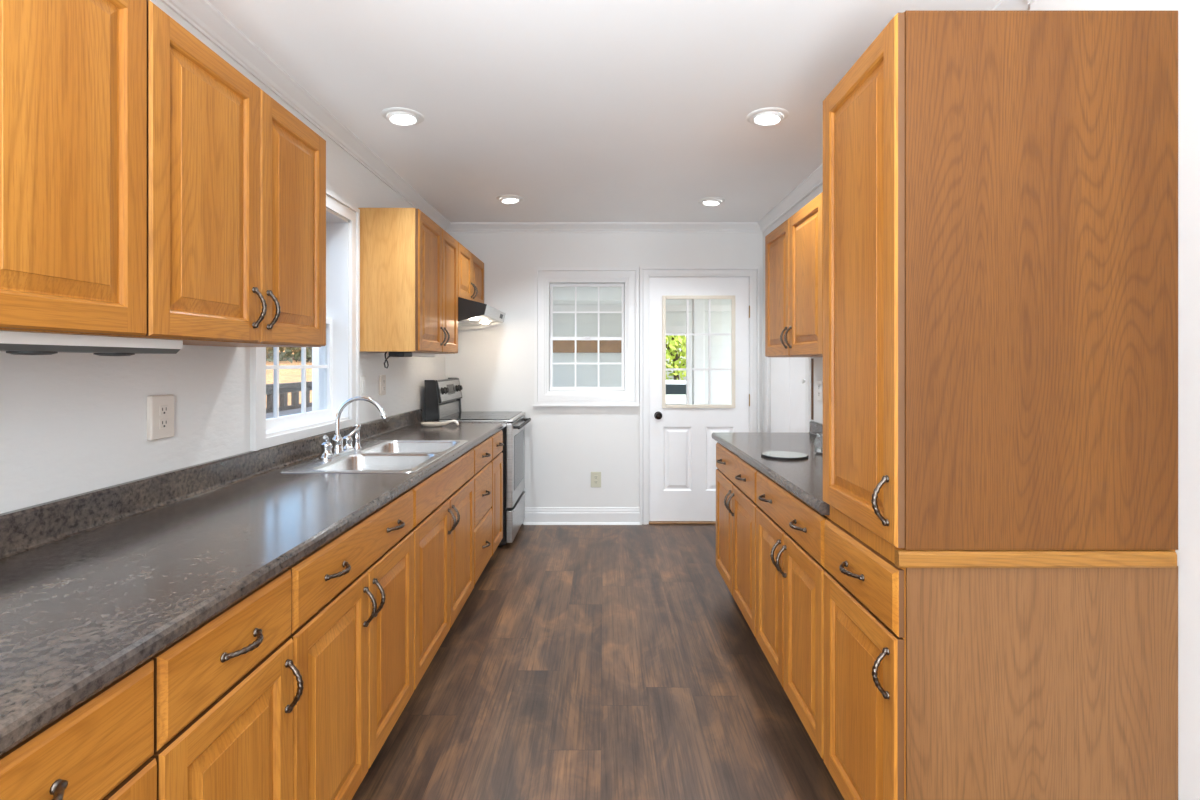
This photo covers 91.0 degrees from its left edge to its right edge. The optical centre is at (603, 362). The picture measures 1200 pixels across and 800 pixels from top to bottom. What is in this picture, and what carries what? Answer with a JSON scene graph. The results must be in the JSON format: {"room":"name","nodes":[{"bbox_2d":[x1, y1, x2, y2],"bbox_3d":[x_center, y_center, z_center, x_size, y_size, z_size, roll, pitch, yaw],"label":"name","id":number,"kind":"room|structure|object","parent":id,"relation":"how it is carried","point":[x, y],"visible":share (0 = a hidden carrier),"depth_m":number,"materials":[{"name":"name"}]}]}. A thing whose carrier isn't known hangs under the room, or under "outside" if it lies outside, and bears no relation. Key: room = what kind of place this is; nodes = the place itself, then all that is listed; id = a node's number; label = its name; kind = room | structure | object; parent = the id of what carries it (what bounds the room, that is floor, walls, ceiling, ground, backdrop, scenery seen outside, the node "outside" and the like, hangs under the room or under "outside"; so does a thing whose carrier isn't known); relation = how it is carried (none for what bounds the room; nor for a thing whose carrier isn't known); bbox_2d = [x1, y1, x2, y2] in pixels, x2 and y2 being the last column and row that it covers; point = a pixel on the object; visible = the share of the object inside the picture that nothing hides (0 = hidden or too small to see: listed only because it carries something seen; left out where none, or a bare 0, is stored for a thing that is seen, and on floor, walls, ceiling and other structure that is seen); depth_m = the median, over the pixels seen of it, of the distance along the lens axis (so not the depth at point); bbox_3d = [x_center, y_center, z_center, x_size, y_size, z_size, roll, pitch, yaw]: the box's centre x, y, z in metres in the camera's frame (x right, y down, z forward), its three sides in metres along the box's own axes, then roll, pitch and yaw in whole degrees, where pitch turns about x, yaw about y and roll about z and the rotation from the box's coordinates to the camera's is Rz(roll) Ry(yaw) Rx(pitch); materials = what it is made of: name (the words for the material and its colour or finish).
{"room":"kitchen","nodes":[
{"label":"kitchen","id":0,"kind":"room"},
{"bbox_2d":[0,0,444,513],"bbox_3d":[-1.385,0.095,2.657,0.150,2.473,4.714,0,0,0],"label":"wall","id":1,"kind":"structure","parent":0,"point":[71,424],"depth_m":1.65,"materials":[{"name":"white paint"}]},
{"bbox_2d":[0,0,146,336],"bbox_3d":[-1.149,-0.426,0.877,0.319,0.742,0.813,0,0,0],"label":"upper cabinet","id":2,"kind":"object","parent":1,"relation":"attached to","point":[73,73],"visible":0.97,"depth_m":1.10,"materials":[{"name":"brown wood"}]},
{"bbox_2d":[0,331,182,355],"bbox_3d":[-1.105,-0.034,1.028,0.130,0.040,0.857,0,0,0],"label":"light bar","id":3,"kind":"object","parent":2,"relation":"attached to","point":[15,343],"visible":1,"depth_m":1.18,"materials":[{"name":"white plastic"}]},
{"bbox_2d":[0,343,180,353],"bbox_3d":[-1.103,-0.027,1.027,0.124,0.012,0.850,0,0,0],"label":"under-cabinet light","id":4,"kind":"object","parent":3,"relation":"on","point":[10,348],"depth_m":1.21,"materials":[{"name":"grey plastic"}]},
{"bbox_2d":[147,394,173,440],"bbox_3d":[-1.300,0.160,1.733,0.018,0.128,0.092,0,0,0],"label":"wall outlet","id":5,"kind":"object","parent":1,"relation":"attached to","point":[160,408],"visible":1,"depth_m":1.72,"materials":[{"name":"white plastic"}]},
{"bbox_2d":[159,405,167,415],"bbox_3d":[-1.293,0.141,1.733,0.004,0.028,0.033,0,0,0],"label":"receptacle","id":6,"kind":"object","parent":5,"relation":"attached to","point":[163,409],"depth_m":1.73,"materials":[{"name":"white plastic"}]},
{"bbox_2d":[159,418,167,428],"bbox_3d":[-1.293,0.179,1.733,0.004,0.028,0.033,0,0,0],"label":"receptacle","id":7,"kind":"object","parent":5,"relation":"attached to","point":[163,422],"depth_m":1.73,"materials":[{"name":"white plastic"}]},
{"bbox_2d":[127,0,325,346],"bbox_3d":[-1.131,-0.426,1.697,0.356,0.742,0.821,0,0,0],"label":"upper cabinet","id":8,"kind":"object","parent":1,"relation":"attached to","point":[236,182],"visible":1,"depth_m":1.54,"materials":[{"name":"brown wood"}]},
{"bbox_2d":[250,189,359,450],"bbox_3d":[-1.374,-0.240,2.648,0.172,1.134,0.929,0,0,0],"label":"window","id":9,"kind":"structure","parent":1,"relation":"in","point":[333,366],"depth_m":3.02,"materials":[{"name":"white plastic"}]},
{"bbox_2d":[161,0,449,230],"bbox_3d":[-1.281,-1.106,2.582,0.058,0.072,4.564,0,0,0],"label":"crown molding","id":10,"kind":"structure","parent":1,"relation":"attached to","point":[202,15],"depth_m":2.37,"materials":[{"name":"white wood"}]},
{"bbox_2d":[360,376,365,396],"bbox_3d":[-1.305,0.132,3.196,0.010,0.118,0.072,0,0,0],"label":"light switch","id":11,"kind":"object","parent":1,"relation":"attached to","point":[362,378],"visible":0.8,"depth_m":3.19,"materials":[{"name":"white plastic"}]},
{"bbox_2d":[379,375,385,394],"bbox_3d":[-1.300,0.132,3.466,0.018,0.118,0.072,0,0,0],"label":"wall outlet","id":12,"kind":"object","parent":1,"relation":"attached to","point":[382,378],"visible":1,"depth_m":3.45,"materials":[{"name":"white plastic"}]},
{"bbox_2d":[358,208,457,353],"bbox_3d":[-1.129,-0.442,3.566,0.361,0.765,0.847,0,0,0],"label":"upper cabinet","id":13,"kind":"object","parent":1,"relation":"attached to","point":[409,263],"visible":1,"depth_m":3.14,"materials":[{"name":"brown wood"}]},
{"bbox_2d":[384,352,434,368],"bbox_3d":[-1.133,-0.014,3.478,0.095,0.095,0.644,0,0,0],"label":"light bar","id":14,"kind":"object","parent":13,"relation":"attached to","point":[391,354],"visible":0.98,"depth_m":3.23,"materials":[{"name":"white plastic"}]},
{"bbox_2d":[458,242,483,302],"bbox_3d":[-1.129,-0.633,4.426,0.361,0.381,0.867,0,0,0],"label":"upper cabinet","id":15,"kind":"object","parent":1,"relation":"attached to","point":[470,268],"visible":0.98,"depth_m":4.34,"materials":[{"name":"brown wood"}]},
{"bbox_2d":[458,297,505,329],"bbox_3d":[-1.052,-0.351,4.388,0.514,0.184,0.775,0,0,0],"label":"range hood","id":16,"kind":"object","parent":15,"relation":"attached to","point":[471,314],"visible":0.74,"depth_m":4.16,"materials":[{"name":"silver metal"}]},
{"bbox_2d":[266,406,311,418],"bbox_3d":[-4.375,1.006,8.008,4.750,0.030,20.015,0,0,0],"label":"deck","id":17,"kind":"object","parent":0,"point":[308,409],"visible":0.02,"depth_m":11.70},
{"bbox_2d":[266,381,311,412],"bbox_3d":[-6.650,0.711,8.000,0.180,0.559,20.000,0,0,0],"label":"deck railing","id":18,"kind":"object","parent":17,"relation":"on","point":[294,388],"visible":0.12,"depth_m":12.30,"materials":[{"name":"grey wood"}]},
{"bbox_2d":[312,347,318,410],"bbox_3d":[-3.050,-0.339,6.460,0.260,2.660,0.260,0,0,0],"label":"porch post","id":19,"kind":"object","parent":17,"relation":"on","point":[315,350],"visible":0.02,"depth_m":6.36,"materials":[{"name":"white wood"}]},
{"bbox_2d":[352,524,843,799],"bbox_3d":[0.000,1.391,0.777,6.400,0.120,8.454,0,0,0],"label":"floor","id":20,"kind":"structure","parent":0,"point":[581,662],"depth_m":2.37,"materials":[{"name":"wood"}]},
{"bbox_2d":[0,659,156,799],"bbox_3d":[-0.985,0.893,0.700,0.649,0.876,0.455,0,0,0],"label":"base cabinet","id":21,"kind":"object","parent":20,"relation":"on","point":[102,748],"visible":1,"depth_m":0.81,"materials":[{"name":"brown wood"}]},
{"bbox_2d":[0,409,506,755],"bbox_3d":[-0.999,0.391,2.315,0.620,0.126,3.730,0,0,0],"label":"countertop","id":22,"kind":"structure","parent":21,"relation":"on","point":[95,584],"depth_m":1.28,"materials":[{"name":"stone"}]},
{"bbox_2d":[319,396,387,459],"bbox_3d":[-1.167,0.281,2.661,0.270,0.263,0.326,0,0,-40],"label":"faucet","id":23,"kind":"object","parent":22,"relation":"on","point":[340,446],"visible":1,"depth_m":2.62,"materials":[{"name":"silver metal"}]},
{"bbox_2d":[278,440,467,472],"bbox_3d":[-0.981,0.501,2.688,0.525,0.176,0.924,0,0,0],"label":"sink","id":24,"kind":"object","parent":22,"relation":"in","point":[375,456],"visible":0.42,"depth_m":2.67,"materials":[{"name":"silver metal"}]},
{"bbox_2d":[421,420,458,426],"bbox_3d":[-1.070,0.394,3.845,0.246,0.044,0.115,0,0,0],"label":"spoon rest","id":25,"kind":"object","parent":22,"relation":"on","point":[425,424],"visible":1,"depth_m":3.83,"materials":[{"name":"beige ceramic"}]},
{"bbox_2d":[150,569,303,799],"bbox_3d":[-0.985,0.893,1.129,0.649,0.876,0.402,0,0,0],"label":"base cabinet","id":26,"kind":"object","parent":20,"relation":"on","point":[224,703],"visible":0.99,"depth_m":1.11,"materials":[{"name":"brown wood"}]},
{"bbox_2d":[288,489,413,799],"bbox_3d":[-0.985,0.893,1.751,0.649,0.876,0.839,0,0,0],"label":"base cabinet","id":27,"kind":"object","parent":20,"relation":"on","point":[352,635],"visible":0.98,"depth_m":1.63,"materials":[{"name":"brown wood"}]},
{"bbox_2d":[411,449,473,689],"bbox_3d":[-0.985,0.893,2.675,0.650,0.876,1.006,0,0,0],"label":"base cabinet","id":28,"kind":"object","parent":20,"relation":"on","point":[443,502],"visible":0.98,"depth_m":2.54,"materials":[{"name":"brown wood"}]},
{"bbox_2d":[424,378,530,547],"bbox_3d":[-0.937,0.728,4.529,0.686,1.206,0.659,0,0,0],"label":"range","id":29,"kind":"object","parent":20,"relation":"on","point":[442,398],"visible":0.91,"depth_m":4.29,"materials":[{"name":"silver metal"}]},
{"bbox_2d":[437,411,521,419],"bbox_3d":[-0.932,0.406,4.526,0.516,0.007,0.653,0,0,0],"label":"cooktop","id":30,"kind":"object","parent":29,"relation":"in","point":[451,415],"depth_m":4.48,"materials":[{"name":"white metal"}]},
{"bbox_2d":[472,437,491,584],"bbox_3d":[-0.985,0.893,3.435,0.649,0.876,0.513,0,0,0],"label":"base cabinet","id":31,"kind":"object","parent":20,"relation":"on","point":[482,476],"visible":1,"depth_m":3.38,"materials":[{"name":"brown wood"}]},
{"bbox_2d":[490,430,503,554],"bbox_3d":[-0.985,0.893,3.884,0.649,0.876,0.382,0,0,0],"label":"base cabinet","id":32,"kind":"object","parent":20,"relation":"on","point":[497,438],"visible":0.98,"depth_m":3.87,"materials":[{"name":"brown wood"}]},
{"bbox_2d":[716,442,757,637],"bbox_3d":[0.930,0.893,2.986,0.634,0.876,0.908,0,0,0],"label":"base cabinet","id":33,"kind":"object","parent":20,"relation":"on","point":[736,505],"visible":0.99,"depth_m":2.89,"materials":[{"name":"brown wood"}]},
{"bbox_2d":[756,471,829,759],"bbox_3d":[0.930,0.893,2.143,0.634,0.876,0.775,0,0,0],"label":"base cabinet","id":34,"kind":"object","parent":20,"relation":"on","point":[790,569],"visible":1,"depth_m":2.04,"materials":[{"name":"brown wood"}]},
{"bbox_2d":[712,421,829,514],"bbox_3d":[0.944,0.402,2.636,0.606,0.106,1.758,0,0,0],"label":"countertop","id":35,"kind":"structure","parent":34,"relation":"on","point":[803,479],"depth_m":2.54,"materials":[{"name":"stone"}]},
{"bbox_2d":[761,451,808,459],"bbox_3d":[0.800,0.412,2.615,0.202,0.010,0.202,0,0,0],"label":"trivet","id":36,"kind":"object","parent":35,"relation":"on","point":[780,455],"visible":1,"depth_m":2.58,"materials":[{"name":"grey ceramic"}]},
{"bbox_2d":[814,433,822,453],"bbox_3d":[1.012,0.373,2.699,0.099,0.088,0.099,0,0,0],"label":"glass jar","id":37,"kind":"object","parent":35,"relation":"on","point":[818,444],"visible":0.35,"depth_m":2.68,"materials":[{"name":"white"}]},
{"bbox_2d":[824,506,1177,799],"bbox_3d":[0.944,0.874,1.525,0.661,0.914,0.458,0,0,0],"label":"base cabinet","id":38,"kind":"object","parent":20,"relation":"on","point":[949,674],"visible":1,"depth_m":1.31,"materials":[{"name":"brown wood"}]},
{"bbox_2d":[823,10,1177,549],"bbox_3d":[0.943,-0.182,1.532,0.663,1.197,0.446,0,0,0],"label":"pantry cabinet","id":39,"kind":"object","parent":38,"relation":"on","point":[1000,187],"visible":1,"depth_m":1.31,"materials":[{"name":"brown wood"}]},
{"bbox_2d":[207,0,1000,221],"bbox_3d":[0.000,-1.217,0.777,6.400,0.150,8.454,0,0,0],"label":"ceiling","id":40,"kind":"structure","parent":0,"point":[577,110],"depth_m":2.42,"materials":[{"name":"paint"}]},
{"bbox_2d":[381,107,423,125],"bbox_3d":[-0.931,-1.131,2.733,0.188,0.027,0.188,0,0,0],"label":"recessed light","id":41,"kind":"object","parent":40,"relation":"in","point":[401,116],"visible":1,"depth_m":2.70,"materials":[{"name":"white plastic"}]},
{"bbox_2d":[496,195,523,203],"bbox_3d":[-0.654,-1.131,4.108,0.188,0.027,0.188,0,0,0],"label":"recessed light","id":42,"kind":"object","parent":40,"relation":"in","point":[507,199],"visible":1,"depth_m":4.07,"materials":[{"name":"white plastic"}]},
{"bbox_2d":[698,197,724,205],"bbox_3d":[0.758,-1.131,4.168,0.188,0.027,0.188,0,0,0],"label":"recessed light","id":43,"kind":"object","parent":40,"relation":"in","point":[710,201],"visible":1,"depth_m":4.13,"materials":[{"name":"white plastic"}]},
{"bbox_2d":[747,107,788,125],"bbox_3d":[0.757,-1.131,2.733,0.188,0.027,0.188,0,0,0],"label":"recessed light","id":44,"kind":"object","parent":40,"relation":"in","point":[765,116],"visible":1,"depth_m":2.70,"materials":[{"name":"white plastic"}]},
{"bbox_2d":[445,233,762,523],"bbox_3d":[0.075,0.095,4.934,2.770,2.473,0.140,0,0,0],"label":"wall","id":45,"kind":"structure","parent":0,"point":[493,365],"depth_m":4.86,"materials":[{"name":"white paint"}]},
{"bbox_2d":[523,522,639,524],"bbox_3d":[-0.181,1.322,4.841,0.958,0.018,0.014,0,0,0],"label":"trim","id":46,"kind":"structure","parent":45,"relation":"attached to","point":[525,523],"depth_m":4.84,"materials":[{"name":"white wood"}]},
{"bbox_2d":[524,507,639,521],"bbox_3d":[-0.181,1.262,4.856,0.958,0.138,0.016,0,0,0],"label":"baseboard","id":47,"kind":"structure","parent":45,"relation":"attached to","point":[532,514],"depth_m":4.85,"materials":[{"name":"white wood"}]},
{"bbox_2d":[533,267,639,405],"bbox_3d":[-0.145,-0.210,4.916,0.879,1.139,0.172,0,0,0],"label":"window","id":48,"kind":"structure","parent":45,"relation":"in","point":[550,283],"depth_m":4.86,"materials":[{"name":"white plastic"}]},
{"bbox_2d":[591,472,600,486],"bbox_3d":[-0.066,0.964,4.859,0.086,0.128,0.009,0,0,0],"label":"wall outlet","id":49,"kind":"object","parent":45,"relation":"attached to","point":[595,476],"visible":1,"depth_m":4.86,"materials":[{"name":"beige plastic"}]},
{"bbox_2d":[446,222,761,232],"bbox_3d":[0.000,-1.106,4.835,2.620,0.072,0.058,0,0,0],"label":"crown molding","id":50,"kind":"structure","parent":45,"relation":"attached to","point":[454,227],"depth_m":4.83,"materials":[{"name":"white wood"}]},
{"bbox_2d":[649,521,715,523],"bbox_3d":[0.786,1.323,4.929,0.836,0.016,0.150,0,0,0],"label":"threshold","id":51,"kind":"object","parent":45,"relation":"attached to","point":[650,522],"depth_m":4.86,"materials":[{"name":"brown wood"}]},
{"bbox_2d":[649,277,749,520],"bbox_3d":[0.791,0.303,4.864,0.834,2.016,0.112,0,0,0],"label":"door","id":52,"kind":"structure","parent":45,"relation":"in","point":[682,447],"depth_m":4.88,"materials":[{"name":"white paint"}]},
{"bbox_2d":[640,267,759,524],"bbox_3d":[0.786,0.273,4.919,0.986,2.117,0.170,0,0,0],"label":"door frame","id":53,"kind":"structure","parent":45,"relation":"attached to","point":[753,273],"depth_m":4.85,"materials":[{"name":"white wood"}]},
{"bbox_2d":[553,287,730,403],"bbox_3d":[0.500,0.131,7.841,5.800,2.600,0.118,0,0,0],"label":"wall","id":54,"kind":"structure","parent":0,"point":[610,324],"depth_m":7.79,"materials":[{"name":"white"}]},
{"bbox_2d":[553,340,620,352],"bbox_3d":[-0.370,-0.222,7.763,1.660,0.185,0.035,0,0,0],"label":"wooden board","id":55,"kind":"object","parent":54,"relation":"attached to","point":[559,346],"visible":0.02,"depth_m":7.75,"materials":[{"name":"brown wood"}]},
{"bbox_2d":[553,305,730,311],"bbox_3d":[0.500,-0.714,7.765,5.600,0.090,0.030,0,0,0],"label":"trim","id":56,"kind":"structure","parent":54,"relation":"attached to","point":[669,308],"depth_m":7.75,"materials":[{"name":"white wood"}]},
{"bbox_2d":[666,326,691,403],"bbox_3d":[0.950,0.081,7.827,0.480,1.120,0.145,0,0,0],"label":"porch","id":57,"kind":"object","parent":54,"relation":"attached to","point":[669,329],"visible":0.07,"depth_m":7.76,"materials":[{"name":"white wood"}]},
{"bbox_2d":[763,184,822,431],"bbox_3d":[1.395,0.095,4.197,0.170,2.473,1.334,0,0,0],"label":"wall","id":58,"kind":"structure","parent":0,"point":[819,189],"depth_m":4.69,"materials":[{"name":"white paint"}]},
{"bbox_2d":[771,357,804,431],"bbox_3d":[1.321,0.318,4.245,0.057,2.002,0.866,0,0,0],"label":"door","id":59,"kind":"structure","parent":58,"relation":"in","point":[787,373],"depth_m":4.24,"materials":[{"name":"white paint"}]},
{"bbox_2d":[765,356,810,431],"bbox_3d":[1.303,0.283,4.245,0.014,2.095,1.020,0,0,0],"label":"trim","id":60,"kind":"structure","parent":58,"relation":"attached to","point":[807,359],"depth_m":3.79,"materials":[{"name":"white wood"}]},
{"bbox_2d":[813,0,1199,799],"bbox_3d":[1.354,0.095,1.915,0.212,2.473,3.230,0,0,0],"label":"wall","id":61,"kind":"structure","parent":0,"point":[1188,552],"depth_m":1.29,"materials":[{"name":"white paint"}]},
{"bbox_2d":[765,192,822,356],"bbox_3d":[1.087,-0.396,3.070,0.319,0.730,0.939,0,0,0],"label":"upper cabinet","id":62,"kind":"object","parent":61,"relation":"attached to","point":[794,249],"visible":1,"depth_m":3.01,"materials":[{"name":"brown wood"}]},
{"bbox_2d":[811,358,812,419],"bbox_3d":[1.246,0.159,3.526,0.007,0.365,0.023,0,0,0],"label":"trim","id":63,"kind":"structure","parent":61,"relation":"attached to","point":[811,358],"depth_m":3.52,"materials":[{"name":"brown wood"}]},
{"bbox_2d":[817,380,822,400],"bbox_3d":[1.243,0.163,3.400,0.009,0.118,0.072,0,0,0],"label":"wall outlet","id":64,"kind":"object","parent":61,"relation":"attached to","point":[819,383],"visible":1,"depth_m":3.39,"materials":[{"name":"white plastic"}]},
{"bbox_2d":[758,0,1034,232],"bbox_3d":[1.264,-1.106,2.657,0.093,0.072,4.414,0,0,0],"label":"crown molding","id":65,"kind":"structure","parent":61,"relation":"attached to","point":[814,180],"depth_m":3.78,"materials":[{"name":"white wood"}]},
{"bbox_3d":[0.500,1.491,6.502,5.800,0.120,2.996,0,0,0],"label":"floor","id":66,"kind":"structure","parent":0,"visible":0},
{"bbox_2d":[692,299,703,403],"bbox_3d":[1.055,0.131,6.610,0.160,2.600,0.160,0,0,0],"label":"porch post","id":67,"kind":"object","parent":66,"relation":"on","point":[697,304],"visible":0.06,"depth_m":6.55,"materials":[{"name":"white wood"}]},
{"label":"outside","id":68,"kind":"structure","parent":0,"visible":0},
{"bbox_3d":[5.000,1.766,34.050,70.000,0.370,51.900,0,0,0],"label":"yard","id":69,"kind":"structure","parent":68,"visible":0},
{"bbox_2d":[666,335,685,379],"bbox_3d":[2.897,-0.755,24.030,3.932,5.524,3.892,0,0,0],"label":"tree","id":70,"kind":"object","parent":69,"relation":"on","point":[673,352],"visible":0.13,"depth_m":23.30,"materials":[{"name":"green plant"}]},
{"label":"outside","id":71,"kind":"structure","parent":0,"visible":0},
{"bbox_2d":[266,349,311,407],"bbox_3d":[-19.900,-1.754,15.000,26.000,6.243,50.000,0,0,0],"label":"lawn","id":72,"kind":"structure","parent":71,"point":[285,375],"depth_m":22.69,"materials":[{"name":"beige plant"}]},
{"bbox_2d":[266,347,296,362],"bbox_3d":[-15.421,-1.127,27.233,2.366,2.383,2.311,0,0,37],"label":"shrub","id":73,"kind":"object","parent":72,"relation":"on","point":[269,350],"visible":0.12,"depth_m":27.17,"materials":[{"name":"green plant"}]},
{"bbox_2d":[283,347,311,362],"bbox_3d":[-15.333,-1.152,29.796,2.507,2.389,2.333,0,0,0],"label":"shrub","id":74,"kind":"object","parent":72,"relation":"on","point":[298,349],"visible":0.17,"depth_m":29.21,"materials":[{"name":"green plant"}]},
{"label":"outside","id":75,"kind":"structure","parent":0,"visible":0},
{"label":"road","id":76,"kind":"object","parent":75,"visible":0},
{"bbox_2d":[666,380,685,403],"bbox_3d":[2.500,1.221,17.000,4.300,1.420,1.800,0,0,0],"label":"car","id":77,"kind":"object","parent":76,"relation":"on","point":[675,389],"visible":0.02,"depth_m":16.15,"materials":[{"name":"white paint"}]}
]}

